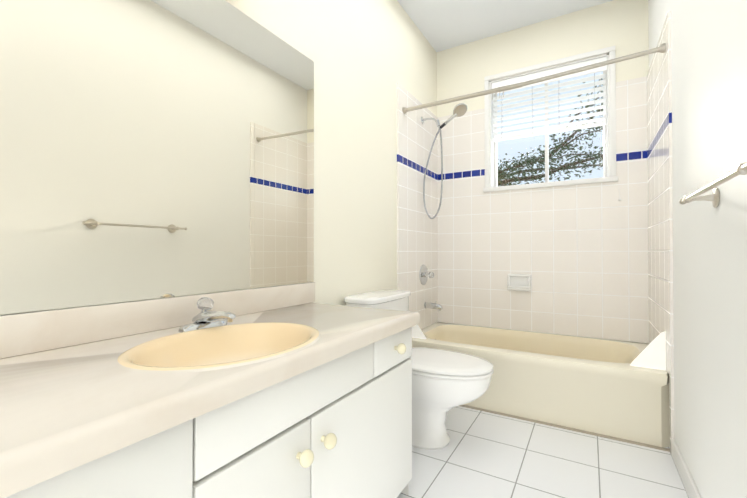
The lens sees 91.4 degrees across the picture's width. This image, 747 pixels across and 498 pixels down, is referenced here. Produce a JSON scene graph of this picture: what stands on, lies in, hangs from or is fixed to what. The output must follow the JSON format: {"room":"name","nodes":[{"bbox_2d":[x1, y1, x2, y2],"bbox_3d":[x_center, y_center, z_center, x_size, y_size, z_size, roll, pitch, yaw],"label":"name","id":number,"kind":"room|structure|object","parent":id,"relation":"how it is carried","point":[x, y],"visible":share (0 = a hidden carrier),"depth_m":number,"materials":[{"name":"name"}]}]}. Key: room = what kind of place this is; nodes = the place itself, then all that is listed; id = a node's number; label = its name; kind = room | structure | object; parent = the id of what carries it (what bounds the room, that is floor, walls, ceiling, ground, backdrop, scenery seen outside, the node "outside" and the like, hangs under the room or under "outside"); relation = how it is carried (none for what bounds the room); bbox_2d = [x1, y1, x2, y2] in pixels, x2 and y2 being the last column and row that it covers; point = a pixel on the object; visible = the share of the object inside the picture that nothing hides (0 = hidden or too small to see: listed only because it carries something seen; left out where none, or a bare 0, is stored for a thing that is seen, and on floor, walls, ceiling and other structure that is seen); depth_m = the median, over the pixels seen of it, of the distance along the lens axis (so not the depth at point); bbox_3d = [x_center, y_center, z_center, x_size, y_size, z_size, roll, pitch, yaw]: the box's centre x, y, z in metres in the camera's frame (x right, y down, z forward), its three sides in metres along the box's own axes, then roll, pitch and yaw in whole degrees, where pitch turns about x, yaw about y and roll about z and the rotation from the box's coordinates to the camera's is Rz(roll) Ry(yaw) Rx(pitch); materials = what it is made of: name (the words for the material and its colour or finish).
{"room":"bathroom","nodes":[
{"label":"bathroom","id":0,"kind":"room"},
{"bbox_2d":[0,0,436,322],"bbox_3d":[-0.592,-0.376,1.363,0.120,2.730,4.640,0,-1,31],"label":"wall","id":1,"kind":"structure","parent":0,"point":[365,56],"depth_m":2.07,"materials":[{"name":"beige paint"}]},
{"bbox_2d":[0,0,313,314],"bbox_3d":[-0.884,-0.381,0.745,0.006,1.056,2.338,0,-1,31],"label":"mirror","id":2,"kind":"object","parent":1,"relation":"attached to","point":[152,149],"visible":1,"depth_m":1.09,"materials":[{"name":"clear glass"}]},
{"bbox_2d":[397,83,437,328],"bbox_3d":[0.363,-0.071,2.846,0.012,2.150,0.770,0,-1,31],"label":"tiled wall","id":3,"kind":"structure","parent":1,"relation":"attached to","point":[417,237],"depth_m":2.78,"materials":[{"name":"beige tile"}]},
{"bbox_2d":[419,264,433,284],"bbox_3d":[0.432,0.204,2.866,0.087,0.164,0.164,0,-1,31],"label":"tub valve","id":4,"kind":"object","parent":3,"relation":"attached to","point":[424,274],"visible":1,"depth_m":2.85,"materials":[{"name":"silver metal"}]},
{"bbox_2d":[424,301,441,310],"bbox_3d":[0.475,0.447,2.885,0.139,0.072,0.056,0,-1,31],"label":"tub spout","id":5,"kind":"object","parent":3,"relation":"attached to","point":[430,305],"visible":1,"depth_m":2.87,"materials":[{"name":"silver metal"}]},
{"bbox_2d":[421,103,466,218],"bbox_3d":[0.540,-0.651,2.789,0.359,0.841,0.123,0,-1,31],"label":"shower head","id":6,"kind":"object","parent":3,"relation":"attached to","point":[460,110],"visible":1,"depth_m":2.81},
{"bbox_2d":[402,43,665,113],"bbox_3d":[0.846,-0.988,2.220,1.468,0.102,0.048,0,-1,31],"label":"rail","id":7,"kind":"object","parent":3,"relation":"attached to","point":[660,49],"visible":1,"depth_m":2.15,"materials":[{"name":"silver metal"}]},
{"bbox_2d":[397,0,612,51],"bbox_3d":[0.101,-1.774,0.967,1.730,0.060,4.640,0,-1,31],"label":"ceiling","id":8,"kind":"structure","parent":0,"point":[441,25],"depth_m":2.70,"materials":[{"name":"white paint"}]},
{"bbox_2d":[397,406,688,497],"bbox_3d":[0.101,1.015,0.941,1.730,0.060,4.640,0,-1,31],"label":"floor","id":9,"kind":"structure","parent":0,"point":[482,454],"depth_m":1.67,"materials":[{"name":"tile"}]},
{"bbox_2d":[0,282,419,497],"bbox_3d":[-0.656,0.564,0.565,0.570,0.836,2.396,0,-1,31],"label":"bathroom vanity","id":10,"kind":"object","parent":9,"relation":"on","point":[288,391],"visible":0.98,"depth_m":0.84,"materials":[{"name":"stone"}]},
{"bbox_2d":[179,297,235,332],"bbox_3d":[-0.482,0.198,1.113,0.164,0.095,0.156,0,-1,31],"label":"faucet","id":11,"kind":"object","parent":10,"relation":"on","point":[206,321],"depth_m":1.11,"materials":[{"name":"silver metal"}]},
{"bbox_2d":[344,289,493,449],"bbox_3d":[0.257,0.622,1.932,0.730,0.746,0.494,0,-1,31],"label":"toilet","id":12,"kind":"object","parent":9,"relation":"on","point":[444,382],"visible":0.5,"depth_m":1.80,"materials":[{"name":"ceramic"}]},
{"bbox_2d":[412,322,669,451],"bbox_3d":[1.007,0.812,2.476,1.486,0.375,0.735,0,-1,31],"label":"bathtub","id":13,"kind":"object","parent":9,"relation":"on","point":[596,387],"visible":0.71,"depth_m":2.08,"materials":[{"name":"beige ceramic"}]},
{"bbox_2d":[412,324,426,338],"bbox_3d":[0.299,0.526,2.572,0.150,0.198,0.028,0,-1,31],"label":"guard","id":14,"kind":"object","parent":13,"relation":"on","point":[417,332],"visible":0.49,"depth_m":2.56,"materials":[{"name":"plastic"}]},
{"bbox_2d":[630,331,665,370],"bbox_3d":[1.431,0.519,1.904,0.150,0.198,0.028,0,-1,31],"label":"guard","id":15,"kind":"object","parent":13,"relation":"on","point":[652,355],"visible":0.97,"depth_m":1.89,"materials":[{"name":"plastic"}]},
{"bbox_2d":[437,0,648,343],"bbox_3d":[1.238,-0.361,2.878,1.490,2.730,0.170,0,-1,31],"label":"wall","id":16,"kind":"structure","parent":0,"point":[621,26],"depth_m":2.75,"materials":[{"name":"beige paint"}]},
{"bbox_2d":[438,76,648,342],"bbox_3d":[1.192,-0.260,2.798,1.466,1.774,0.012,0,-1,31],"label":"tiled wall","id":17,"kind":"structure","parent":16,"relation":"attached to","point":[578,254],"depth_m":2.72,"materials":[{"name":"beige tile"}]},
{"bbox_2d":[507,274,530,290],"bbox_3d":[1.120,0.257,2.808,0.168,0.123,0.036,0,-1,31],"label":"soap dish","id":18,"kind":"object","parent":17,"relation":"attached to","point":[521,282],"visible":0.98,"depth_m":2.81,"materials":[{"name":"ceramic"}]},
{"bbox_2d":[483,46,617,191],"bbox_3d":[1.329,-0.932,2.812,0.910,0.940,0.200,0,-1,31],"label":"window","id":19,"kind":"structure","parent":16,"relation":"in","point":[609,154],"depth_m":2.73,"materials":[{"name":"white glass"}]},
{"bbox_2d":[491,57,606,141],"bbox_3d":[1.317,-0.955,2.791,0.792,0.796,0.068,0,-1,31],"label":"window blind","id":20,"kind":"object","parent":19,"relation":"attached to","point":[516,80],"visible":0.94,"depth_m":2.76,"materials":[{"name":"white plastic"}]},
{"bbox_2d":[648,0,746,497],"bbox_3d":[0.793,-0.383,0.544,0.120,2.730,4.640,0,-1,31],"label":"wall","id":21,"kind":"structure","parent":0,"point":[709,84],"depth_m":1.22,"materials":[{"name":"white paint"}]},
{"bbox_2d":[647,11,673,452],"bbox_3d":[1.635,-0.079,2.094,0.012,2.150,0.770,0,-1,31],"label":"tiled wall","id":22,"kind":"structure","parent":21,"relation":"attached to","point":[660,197],"depth_m":1.95,"materials":[{"name":"beige tile"}]},
{"bbox_2d":[671,438,700,497],"bbox_3d":[0.527,0.936,0.212,0.013,0.085,3.578,0,-1,31],"label":"baseboard","id":23,"kind":"structure","parent":21,"relation":"attached to","point":[691,489],"depth_m":1.52,"materials":[{"name":"white wood"}]},
{"bbox_2d":[679,162,746,207],"bbox_3d":[0.920,-0.165,0.955,0.084,0.065,0.646,0,-1,31],"label":"towel rail","id":24,"kind":"object","parent":21,"relation":"attached to","point":[714,196],"visible":1,"depth_m":1.03,"materials":[{"name":"silver metal"}]},
{"label":"outside","id":25,"kind":"structure","parent":0,"visible":0},
{"bbox_3d":[4.511,1.102,7.899,14.000,0.060,11.830,0,-1,31],"label":"ground","id":26,"kind":"structure","parent":25,"visible":0},
{"bbox_2d":[498,78,603,186],"bbox_3d":[1.994,-0.676,4.910,3.715,3.461,1.295,0,-1,31],"label":"tree","id":27,"kind":"object","parent":26,"relation":"on","point":[516,165],"depth_m":4.64,"materials":[{"name":"green plant"}]}
]}

